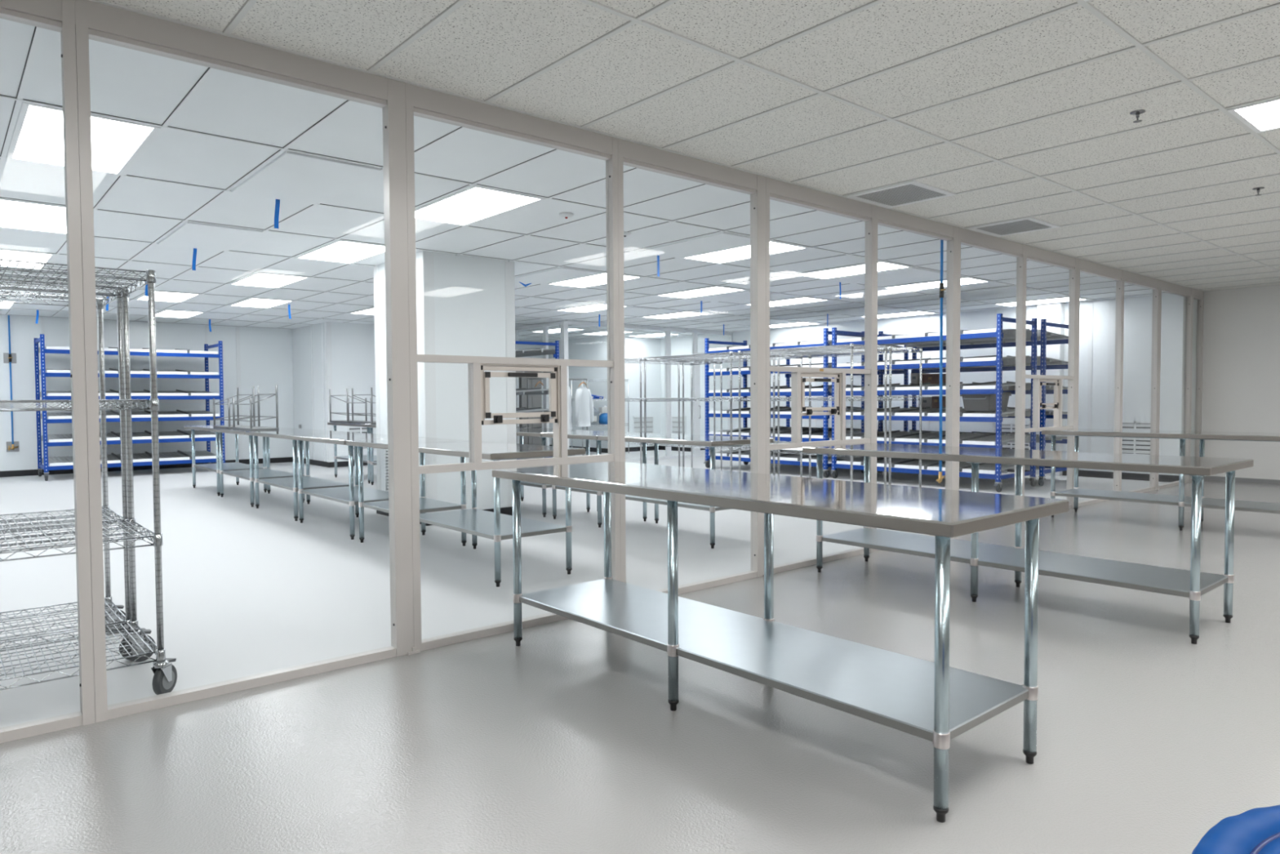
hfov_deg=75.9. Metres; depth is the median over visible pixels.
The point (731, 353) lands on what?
cart
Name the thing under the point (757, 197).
window
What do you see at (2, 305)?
recessed light
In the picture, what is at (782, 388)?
shelf
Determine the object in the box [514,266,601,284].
ceiling vent
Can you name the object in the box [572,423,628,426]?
wire shelf
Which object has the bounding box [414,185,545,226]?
recessed light
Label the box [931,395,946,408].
carton
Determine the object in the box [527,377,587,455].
rail
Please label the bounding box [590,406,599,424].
bin
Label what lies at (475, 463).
window
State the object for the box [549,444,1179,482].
baseboard
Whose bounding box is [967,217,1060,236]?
ceiling vent
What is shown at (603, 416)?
bag
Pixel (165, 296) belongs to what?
recessed light
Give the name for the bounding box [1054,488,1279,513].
shelf
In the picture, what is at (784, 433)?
shelf
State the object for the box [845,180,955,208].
ceiling vent
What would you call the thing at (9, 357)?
pipe
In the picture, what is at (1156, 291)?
window
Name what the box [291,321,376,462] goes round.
wall
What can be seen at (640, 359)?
cart
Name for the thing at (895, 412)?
shelf
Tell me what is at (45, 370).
shelf
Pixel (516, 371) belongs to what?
shelf
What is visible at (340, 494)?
shelf
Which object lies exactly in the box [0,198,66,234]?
recessed light
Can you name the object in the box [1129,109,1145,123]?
sprinkler head
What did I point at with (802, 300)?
recessed light
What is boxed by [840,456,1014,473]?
shelf
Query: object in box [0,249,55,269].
recessed light
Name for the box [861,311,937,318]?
recessed light
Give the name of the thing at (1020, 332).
window
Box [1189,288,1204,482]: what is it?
window
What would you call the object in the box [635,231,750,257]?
ceiling vent
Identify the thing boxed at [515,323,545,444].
window
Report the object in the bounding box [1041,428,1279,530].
work table
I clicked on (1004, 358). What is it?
shelf
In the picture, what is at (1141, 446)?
air vent
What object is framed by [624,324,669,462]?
window
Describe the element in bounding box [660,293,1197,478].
wall
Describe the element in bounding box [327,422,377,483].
work table
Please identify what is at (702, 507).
shelf
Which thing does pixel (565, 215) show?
smoke detector
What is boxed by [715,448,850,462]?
shelf
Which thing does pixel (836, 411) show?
hatch
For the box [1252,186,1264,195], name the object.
sprinkler head
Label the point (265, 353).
wall
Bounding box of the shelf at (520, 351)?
[515,348,554,354]
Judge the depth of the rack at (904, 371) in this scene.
14.13 m
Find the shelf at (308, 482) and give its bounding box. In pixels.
[257,475,349,490]
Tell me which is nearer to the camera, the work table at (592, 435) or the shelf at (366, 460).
the work table at (592, 435)
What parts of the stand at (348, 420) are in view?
leg, leg, plate, leg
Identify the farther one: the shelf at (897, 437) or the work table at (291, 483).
the shelf at (897, 437)
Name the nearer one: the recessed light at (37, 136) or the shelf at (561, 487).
the recessed light at (37, 136)
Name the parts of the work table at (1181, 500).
leg, leg, leg, leg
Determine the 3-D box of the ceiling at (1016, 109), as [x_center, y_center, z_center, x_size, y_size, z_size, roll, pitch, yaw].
[4.319,-1.664,2.965,17.700,0.052,8.660,-2,3,-41]
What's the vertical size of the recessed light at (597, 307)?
0.008 m
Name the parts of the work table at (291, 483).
leg, leg, leg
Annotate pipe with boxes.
[3,315,19,452]
[936,239,946,483]
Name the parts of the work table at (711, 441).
leg, leg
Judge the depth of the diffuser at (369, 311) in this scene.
13.43 m
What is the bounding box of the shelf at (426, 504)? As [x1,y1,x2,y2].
[361,497,461,513]
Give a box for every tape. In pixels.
[35,310,39,324]
[106,296,109,311]
[145,284,147,296]
[191,248,196,270]
[208,319,211,331]
[274,199,279,228]
[288,304,291,319]
[598,314,599,326]
[657,255,659,276]
[700,300,702,315]
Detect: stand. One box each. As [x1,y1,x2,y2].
[213,386,255,428]
[232,385,279,430]
[328,388,367,422]
[351,387,376,423]
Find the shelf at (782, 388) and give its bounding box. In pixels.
[722,385,859,391]
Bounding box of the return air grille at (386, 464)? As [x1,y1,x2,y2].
[384,448,388,491]
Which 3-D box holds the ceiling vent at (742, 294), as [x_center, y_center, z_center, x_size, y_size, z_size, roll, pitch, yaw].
[1.277,-1.846,11.607,0.570,0.016,1.169,-2,3,-41]
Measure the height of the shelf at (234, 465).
0.030 m
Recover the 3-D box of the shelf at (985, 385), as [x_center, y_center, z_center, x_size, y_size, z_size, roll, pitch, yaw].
[4.166,-0.575,11.854,0.960,0.099,2.490,-2,3,-41]
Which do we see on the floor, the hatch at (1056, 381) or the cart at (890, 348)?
the cart at (890, 348)
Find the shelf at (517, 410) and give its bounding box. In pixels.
[515,408,549,412]
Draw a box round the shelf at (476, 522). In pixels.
[419,508,566,539]
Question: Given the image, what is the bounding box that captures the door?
[696,329,733,457]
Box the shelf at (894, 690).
[519,578,1028,741]
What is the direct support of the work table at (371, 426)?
on the floor
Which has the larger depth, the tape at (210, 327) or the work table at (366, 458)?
the tape at (210, 327)
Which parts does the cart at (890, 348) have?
post, post, wire shelf, wire shelf, post, post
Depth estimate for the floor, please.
3.33 m
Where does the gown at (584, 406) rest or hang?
hanging from the clothes hanger
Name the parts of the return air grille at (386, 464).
frame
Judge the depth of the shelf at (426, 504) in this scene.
6.94 m
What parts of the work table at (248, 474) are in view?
leg, leg, leg, leg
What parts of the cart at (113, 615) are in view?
wire shelf, wire shelf, wire shelf, wire shelf, post, post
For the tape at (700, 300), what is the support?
hanging from the ceiling at (220, 128)
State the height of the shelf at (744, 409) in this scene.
0.099 m
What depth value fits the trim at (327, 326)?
15.15 m
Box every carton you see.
[911,373,928,383]
[918,396,932,408]
[921,373,946,384]
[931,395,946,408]
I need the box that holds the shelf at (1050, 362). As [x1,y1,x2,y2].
[906,355,1067,369]
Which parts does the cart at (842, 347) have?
post, post, wire shelf, wire shelf, wire shelf, post, post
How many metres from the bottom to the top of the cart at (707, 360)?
1.770 m
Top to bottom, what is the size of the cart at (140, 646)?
1.770 m
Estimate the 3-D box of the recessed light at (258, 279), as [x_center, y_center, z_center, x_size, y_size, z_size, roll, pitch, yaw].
[-4.468,-1.756,9.874,0.584,0.008,1.193,-2,3,-41]
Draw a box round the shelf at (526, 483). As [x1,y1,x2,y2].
[520,480,551,488]
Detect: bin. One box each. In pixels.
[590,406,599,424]
[595,395,603,399]
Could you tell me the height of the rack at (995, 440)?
2.294 m
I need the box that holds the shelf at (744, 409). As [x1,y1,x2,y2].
[722,407,859,411]
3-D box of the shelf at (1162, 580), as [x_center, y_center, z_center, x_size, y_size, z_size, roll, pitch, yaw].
[2.229,0.803,5.126,0.584,0.030,2.285,-2,3,-41]
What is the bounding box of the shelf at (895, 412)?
[845,408,1029,417]
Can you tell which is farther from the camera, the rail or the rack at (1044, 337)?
the rail
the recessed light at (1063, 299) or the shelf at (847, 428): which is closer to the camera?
the recessed light at (1063, 299)
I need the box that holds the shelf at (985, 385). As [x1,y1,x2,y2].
[853,382,1029,389]
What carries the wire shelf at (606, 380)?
attached to the wire rack at (606, 380)
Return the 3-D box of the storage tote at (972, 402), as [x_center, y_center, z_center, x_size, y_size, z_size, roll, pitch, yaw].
[4.662,-0.341,11.086,0.611,0.247,0.428,-2,3,-41]
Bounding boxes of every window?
[0,0,95,742]
[75,0,413,722]
[404,83,620,654]
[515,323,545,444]
[544,320,562,445]
[561,320,606,447]
[617,138,765,594]
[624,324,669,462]
[668,328,696,458]
[762,177,875,576]
[873,205,958,551]
[956,226,1025,495]
[1022,244,1078,508]
[1076,258,1123,506]
[1120,270,1160,493]
[1156,280,1192,489]
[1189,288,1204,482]
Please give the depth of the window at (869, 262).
6.14 m
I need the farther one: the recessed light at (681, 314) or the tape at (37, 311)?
the recessed light at (681, 314)
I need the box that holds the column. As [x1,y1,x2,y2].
[373,250,516,525]
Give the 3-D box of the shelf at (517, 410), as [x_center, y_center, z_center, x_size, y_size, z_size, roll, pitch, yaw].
[-2.710,-0.298,15.596,0.960,0.099,2.490,-2,3,-41]
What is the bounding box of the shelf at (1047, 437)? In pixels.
[886,431,1066,440]
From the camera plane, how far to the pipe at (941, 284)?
7.36 m
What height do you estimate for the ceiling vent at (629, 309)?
0.016 m
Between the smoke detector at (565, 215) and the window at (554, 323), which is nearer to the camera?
the smoke detector at (565, 215)
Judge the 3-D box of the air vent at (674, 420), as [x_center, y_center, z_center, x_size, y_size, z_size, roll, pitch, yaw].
[0.914,0.005,19.406,0.015,0.520,0.500,-2,3,-41]
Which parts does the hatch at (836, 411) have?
latch knob, sash, lift frame, handle, latch knob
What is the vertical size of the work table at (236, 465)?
0.887 m
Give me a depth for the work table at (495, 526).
5.77 m
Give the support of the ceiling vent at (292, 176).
in the ceiling at (220, 128)
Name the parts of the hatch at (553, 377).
latch knob, lift frame, sash, handle, latch knob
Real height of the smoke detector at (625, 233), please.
0.036 m
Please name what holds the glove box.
on the bag at (603, 416)
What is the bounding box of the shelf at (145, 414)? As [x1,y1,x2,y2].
[41,410,216,418]
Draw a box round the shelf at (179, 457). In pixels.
[48,450,216,465]
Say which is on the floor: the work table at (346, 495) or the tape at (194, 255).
the work table at (346, 495)
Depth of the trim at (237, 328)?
15.92 m
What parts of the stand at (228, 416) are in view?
leg, leg, plate, leg, leg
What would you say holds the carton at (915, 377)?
on the rack at (1044, 337)
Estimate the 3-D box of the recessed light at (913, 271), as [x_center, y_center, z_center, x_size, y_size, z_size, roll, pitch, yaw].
[2.868,-1.793,9.760,0.570,0.016,1.169,-2,3,-41]
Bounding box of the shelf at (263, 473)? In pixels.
[221,468,298,480]
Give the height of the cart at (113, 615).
1.770 m
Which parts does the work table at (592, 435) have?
leg, leg, leg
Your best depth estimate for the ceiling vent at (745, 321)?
15.46 m
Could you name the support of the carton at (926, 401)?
on the rack at (1044, 337)
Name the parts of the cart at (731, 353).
post, post, wire shelf, wire shelf, wire shelf, post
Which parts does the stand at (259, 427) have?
leg, rail, leg, plate, leg, rail, rail, leg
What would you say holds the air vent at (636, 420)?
in the wall at (595, 348)
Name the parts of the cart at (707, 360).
post, post, wire shelf, wire shelf, wire shelf, post, post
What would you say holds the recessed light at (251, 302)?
in the ceiling at (220, 128)
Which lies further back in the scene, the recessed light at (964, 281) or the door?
the door
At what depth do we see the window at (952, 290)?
7.31 m
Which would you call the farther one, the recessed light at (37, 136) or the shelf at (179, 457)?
the shelf at (179, 457)
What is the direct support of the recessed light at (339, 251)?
in the ceiling at (220, 128)
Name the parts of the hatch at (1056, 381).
lift frame, sash, handle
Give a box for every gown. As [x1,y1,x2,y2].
[568,386,572,429]
[574,386,594,426]
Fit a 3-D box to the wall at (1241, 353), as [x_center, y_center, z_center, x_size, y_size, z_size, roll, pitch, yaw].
[11.072,-0.535,8.813,0.100,2.800,8.660,-2,3,-41]
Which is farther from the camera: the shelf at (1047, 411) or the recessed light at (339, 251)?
the shelf at (1047, 411)
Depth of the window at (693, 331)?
17.28 m
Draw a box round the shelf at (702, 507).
[625,494,730,511]
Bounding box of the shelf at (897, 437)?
[845,431,1028,444]
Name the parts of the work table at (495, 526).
leg, leg, leg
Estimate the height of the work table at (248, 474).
0.887 m
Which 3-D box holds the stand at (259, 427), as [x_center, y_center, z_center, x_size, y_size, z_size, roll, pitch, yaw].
[-4.739,-0.240,10.106,0.325,0.535,0.765,-2,3,-41]
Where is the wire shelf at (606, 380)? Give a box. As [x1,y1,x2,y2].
[573,378,626,381]
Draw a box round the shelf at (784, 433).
[715,426,859,438]
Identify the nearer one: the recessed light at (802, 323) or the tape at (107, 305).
the tape at (107, 305)
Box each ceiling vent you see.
[157,222,262,251]
[231,151,381,204]
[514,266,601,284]
[585,306,657,315]
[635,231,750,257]
[687,289,775,302]
[713,319,780,324]
[817,306,897,315]
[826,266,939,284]
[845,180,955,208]
[931,285,1033,297]
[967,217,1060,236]
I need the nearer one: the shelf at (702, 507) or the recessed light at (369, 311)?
the shelf at (702, 507)
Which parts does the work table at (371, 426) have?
leg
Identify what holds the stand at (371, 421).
on the work table at (366, 458)
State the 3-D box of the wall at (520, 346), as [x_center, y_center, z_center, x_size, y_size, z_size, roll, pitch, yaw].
[-3.453,-0.822,19.753,2.840,2.800,0.100,-2,3,-41]
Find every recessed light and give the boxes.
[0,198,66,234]
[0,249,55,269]
[0,300,17,308]
[5,102,160,175]
[134,291,200,302]
[155,310,204,318]
[228,272,309,288]
[228,297,293,308]
[294,240,384,263]
[348,307,373,315]
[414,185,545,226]
[529,328,586,333]
[547,272,642,288]
[555,303,628,312]
[582,331,635,335]
[628,333,680,337]
[640,311,711,319]
[656,285,746,298]
[681,240,809,263]
[744,297,830,306]
[769,321,822,328]
[793,261,911,279]
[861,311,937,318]
[881,277,990,291]
[992,297,1087,306]
[1226,97,1279,133]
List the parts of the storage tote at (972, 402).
handle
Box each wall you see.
[0,315,293,471]
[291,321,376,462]
[518,340,543,427]
[548,335,661,448]
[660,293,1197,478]
[1201,285,1279,479]
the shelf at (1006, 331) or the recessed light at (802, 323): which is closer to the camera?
the shelf at (1006, 331)
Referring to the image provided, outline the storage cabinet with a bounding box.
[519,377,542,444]
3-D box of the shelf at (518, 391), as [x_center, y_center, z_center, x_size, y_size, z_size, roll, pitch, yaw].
[-2.712,-0.661,15.584,0.960,0.099,2.490,-2,3,-41]
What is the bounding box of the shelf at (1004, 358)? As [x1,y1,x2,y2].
[995,355,1029,361]
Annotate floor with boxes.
[0,449,1279,853]
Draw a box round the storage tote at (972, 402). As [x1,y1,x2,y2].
[960,392,1011,411]
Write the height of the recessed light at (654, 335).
0.008 m
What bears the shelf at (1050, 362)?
attached to the rack at (1044, 337)
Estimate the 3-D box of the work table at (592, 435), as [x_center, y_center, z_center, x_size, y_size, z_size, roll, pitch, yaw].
[-0.418,0.505,8.355,0.762,0.887,0.925,-2,3,-41]
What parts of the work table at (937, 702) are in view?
leg, leg, leg, leg, leg, leg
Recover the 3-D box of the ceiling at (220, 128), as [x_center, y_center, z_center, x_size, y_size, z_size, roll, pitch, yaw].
[-3.158,-1.829,11.076,16.950,0.052,13.389,-2,3,-41]
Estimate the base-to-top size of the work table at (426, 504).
0.887 m
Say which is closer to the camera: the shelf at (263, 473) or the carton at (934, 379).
the shelf at (263, 473)
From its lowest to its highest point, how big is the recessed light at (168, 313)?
0.008 m
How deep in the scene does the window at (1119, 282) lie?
9.89 m
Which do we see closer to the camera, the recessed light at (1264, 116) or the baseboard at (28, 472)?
the recessed light at (1264, 116)
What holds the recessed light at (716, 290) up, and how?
in the ceiling at (220, 128)
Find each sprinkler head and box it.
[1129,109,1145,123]
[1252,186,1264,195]
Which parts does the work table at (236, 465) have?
leg, leg, leg, leg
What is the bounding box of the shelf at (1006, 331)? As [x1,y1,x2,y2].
[1002,328,1030,334]
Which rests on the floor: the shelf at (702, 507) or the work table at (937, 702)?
the work table at (937, 702)
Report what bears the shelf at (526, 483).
attached to the work table at (533, 432)
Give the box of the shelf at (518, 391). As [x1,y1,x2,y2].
[515,388,548,394]
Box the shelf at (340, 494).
[301,485,388,504]
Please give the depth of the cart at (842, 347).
8.73 m
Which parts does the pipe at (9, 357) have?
wall plate, wall plate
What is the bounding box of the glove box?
[598,405,607,413]
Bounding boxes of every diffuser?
[351,308,373,314]
[634,333,677,337]
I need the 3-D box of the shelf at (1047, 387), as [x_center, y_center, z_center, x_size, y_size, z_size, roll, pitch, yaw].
[5.090,-0.606,12.589,0.960,0.099,2.490,-2,3,-41]
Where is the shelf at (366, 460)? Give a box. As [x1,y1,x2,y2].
[335,454,377,462]
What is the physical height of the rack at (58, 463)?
2.294 m
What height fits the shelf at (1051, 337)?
0.099 m
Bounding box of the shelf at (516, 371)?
[515,371,543,373]
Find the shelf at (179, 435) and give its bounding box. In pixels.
[47,430,215,441]
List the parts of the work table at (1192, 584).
leg, leg, leg, leg, leg, leg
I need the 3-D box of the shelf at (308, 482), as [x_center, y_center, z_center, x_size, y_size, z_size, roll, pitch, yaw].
[-3.752,0.623,9.123,0.584,0.030,1.338,-2,3,-41]
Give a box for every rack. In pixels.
[33,333,225,480]
[515,340,559,459]
[570,377,629,455]
[703,328,864,477]
[769,334,908,441]
[830,313,1037,492]
[876,318,1068,485]
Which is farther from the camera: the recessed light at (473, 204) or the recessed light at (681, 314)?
the recessed light at (681, 314)
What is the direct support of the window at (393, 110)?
on the floor
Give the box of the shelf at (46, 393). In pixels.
[40,391,211,395]
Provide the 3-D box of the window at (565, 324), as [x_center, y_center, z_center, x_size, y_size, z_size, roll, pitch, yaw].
[-0.955,-0.631,15.534,1.198,2.676,0.060,-2,3,-41]
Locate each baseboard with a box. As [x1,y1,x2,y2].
[0,457,367,477]
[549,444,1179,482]
[1204,475,1279,484]
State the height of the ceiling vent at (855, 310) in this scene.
0.016 m
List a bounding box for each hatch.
[480,363,560,457]
[800,372,841,439]
[1040,378,1059,426]
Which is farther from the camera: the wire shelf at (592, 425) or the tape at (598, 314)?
the wire shelf at (592, 425)
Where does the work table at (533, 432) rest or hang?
on the floor
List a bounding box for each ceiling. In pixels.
[0,18,1169,341]
[88,0,1279,292]
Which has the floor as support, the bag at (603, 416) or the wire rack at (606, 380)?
the wire rack at (606, 380)
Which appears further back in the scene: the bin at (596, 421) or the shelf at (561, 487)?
the bin at (596, 421)
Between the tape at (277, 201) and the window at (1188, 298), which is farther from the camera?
the window at (1188, 298)
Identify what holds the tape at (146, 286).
hanging from the ceiling at (220, 128)
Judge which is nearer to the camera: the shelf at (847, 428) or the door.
the shelf at (847, 428)
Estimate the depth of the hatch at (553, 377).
4.42 m
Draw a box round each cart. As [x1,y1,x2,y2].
[0,258,177,694]
[0,280,145,660]
[624,357,722,470]
[643,351,750,471]
[681,353,802,476]
[737,343,887,484]
[777,346,922,487]
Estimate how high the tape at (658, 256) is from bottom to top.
0.215 m
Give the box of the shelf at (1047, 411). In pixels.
[928,408,1067,414]
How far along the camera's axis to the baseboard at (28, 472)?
15.19 m
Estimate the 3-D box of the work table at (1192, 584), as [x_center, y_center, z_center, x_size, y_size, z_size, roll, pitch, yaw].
[2.228,0.600,5.119,0.762,0.887,2.438,-2,3,-41]
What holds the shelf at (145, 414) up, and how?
attached to the rack at (58, 463)
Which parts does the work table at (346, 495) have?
leg, leg, leg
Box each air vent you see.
[347,426,373,450]
[632,416,653,432]
[671,416,686,434]
[992,422,1030,449]
[1121,421,1151,454]
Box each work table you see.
[184,424,271,495]
[210,426,306,506]
[244,429,354,520]
[287,432,424,539]
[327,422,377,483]
[346,437,468,546]
[363,423,377,484]
[418,440,585,586]
[492,460,1068,822]
[516,427,595,516]
[542,431,655,527]
[597,433,773,548]
[802,442,1253,644]
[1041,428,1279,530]
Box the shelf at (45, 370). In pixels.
[40,368,208,372]
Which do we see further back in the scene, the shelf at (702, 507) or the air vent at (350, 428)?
the air vent at (350, 428)
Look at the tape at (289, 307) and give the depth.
12.27 m
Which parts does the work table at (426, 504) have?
leg, leg, leg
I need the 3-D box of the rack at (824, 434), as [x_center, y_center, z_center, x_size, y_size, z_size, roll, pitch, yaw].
[2.400,-0.405,13.895,1.154,2.294,2.620,-2,3,-41]
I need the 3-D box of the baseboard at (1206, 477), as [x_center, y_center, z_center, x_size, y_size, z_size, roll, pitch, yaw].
[11.058,0.836,8.801,0.010,0.060,8.600,-2,3,-41]
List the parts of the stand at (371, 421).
leg, plate, leg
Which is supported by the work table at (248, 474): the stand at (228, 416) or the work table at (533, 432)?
the stand at (228, 416)
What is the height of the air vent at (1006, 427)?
0.500 m
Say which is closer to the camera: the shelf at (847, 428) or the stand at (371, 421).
the stand at (371, 421)
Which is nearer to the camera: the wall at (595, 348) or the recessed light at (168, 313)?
the recessed light at (168, 313)
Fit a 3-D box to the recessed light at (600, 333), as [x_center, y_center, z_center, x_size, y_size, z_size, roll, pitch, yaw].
[-0.709,-2.052,17.922,0.584,0.008,1.193,-2,3,-41]
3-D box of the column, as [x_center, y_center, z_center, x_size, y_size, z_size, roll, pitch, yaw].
[-2.092,-0.400,8.806,1.054,2.686,1.204,-2,3,-41]
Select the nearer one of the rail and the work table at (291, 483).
the work table at (291, 483)
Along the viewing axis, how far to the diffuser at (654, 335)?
18.61 m
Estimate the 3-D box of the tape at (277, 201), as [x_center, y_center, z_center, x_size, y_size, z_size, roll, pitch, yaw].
[-2.588,-1.521,5.858,0.049,0.215,0.020,-2,3,-41]
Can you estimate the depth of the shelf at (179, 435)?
14.05 m
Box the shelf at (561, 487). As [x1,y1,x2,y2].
[555,485,603,494]
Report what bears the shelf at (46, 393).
attached to the rack at (58, 463)
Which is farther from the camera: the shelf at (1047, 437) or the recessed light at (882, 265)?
the shelf at (1047, 437)
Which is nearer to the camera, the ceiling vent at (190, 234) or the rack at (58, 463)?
the ceiling vent at (190, 234)
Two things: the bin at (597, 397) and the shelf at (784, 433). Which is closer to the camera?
the shelf at (784, 433)
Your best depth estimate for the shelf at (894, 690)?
3.08 m
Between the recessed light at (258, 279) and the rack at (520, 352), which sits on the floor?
the rack at (520, 352)
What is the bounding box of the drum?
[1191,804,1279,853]
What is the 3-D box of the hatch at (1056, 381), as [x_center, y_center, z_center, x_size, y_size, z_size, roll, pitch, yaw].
[4.302,-0.253,8.664,0.505,0.510,0.080,-2,3,-41]
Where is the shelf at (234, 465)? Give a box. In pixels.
[194,462,263,471]
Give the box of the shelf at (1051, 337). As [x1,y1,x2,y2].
[906,328,1068,347]
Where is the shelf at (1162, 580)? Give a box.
[822,528,1228,597]
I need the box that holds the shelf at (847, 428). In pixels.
[770,426,878,431]
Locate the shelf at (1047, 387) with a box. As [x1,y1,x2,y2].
[1029,382,1067,390]
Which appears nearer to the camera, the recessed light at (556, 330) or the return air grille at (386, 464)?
the return air grille at (386, 464)
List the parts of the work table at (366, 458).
leg, leg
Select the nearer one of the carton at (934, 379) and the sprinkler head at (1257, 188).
the sprinkler head at (1257, 188)
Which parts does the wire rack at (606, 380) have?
post, post, post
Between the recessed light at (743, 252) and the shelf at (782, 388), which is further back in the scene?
the shelf at (782, 388)
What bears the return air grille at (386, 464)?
attached to the column
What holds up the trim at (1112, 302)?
attached to the wall at (1138, 310)
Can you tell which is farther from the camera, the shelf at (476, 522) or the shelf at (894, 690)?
the shelf at (476, 522)
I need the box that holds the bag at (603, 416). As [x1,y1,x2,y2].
[599,413,607,424]
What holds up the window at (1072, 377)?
on the floor
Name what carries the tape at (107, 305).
hanging from the ceiling at (220, 128)
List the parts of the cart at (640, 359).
post, wire shelf, wire shelf, wire shelf, post, post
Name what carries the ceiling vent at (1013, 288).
in the ceiling at (220, 128)
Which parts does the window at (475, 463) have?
foot plate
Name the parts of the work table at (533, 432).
leg, leg, leg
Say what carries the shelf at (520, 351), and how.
attached to the rack at (520, 352)
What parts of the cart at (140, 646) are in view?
wire shelf, wire shelf, wire shelf, wire shelf, post, post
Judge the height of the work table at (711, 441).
0.887 m
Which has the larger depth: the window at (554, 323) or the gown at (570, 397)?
the gown at (570, 397)
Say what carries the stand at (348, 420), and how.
on the work table at (366, 458)
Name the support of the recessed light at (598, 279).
in the ceiling at (220, 128)
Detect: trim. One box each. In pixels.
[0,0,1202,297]
[41,316,242,466]
[311,321,333,462]
[814,298,1115,471]
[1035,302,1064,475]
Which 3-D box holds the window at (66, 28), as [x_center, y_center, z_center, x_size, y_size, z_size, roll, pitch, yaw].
[-2.615,-0.221,2.707,1.304,2.749,0.064,-2,3,-41]
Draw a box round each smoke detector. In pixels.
[559,212,573,218]
[623,231,631,236]
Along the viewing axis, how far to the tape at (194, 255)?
7.70 m

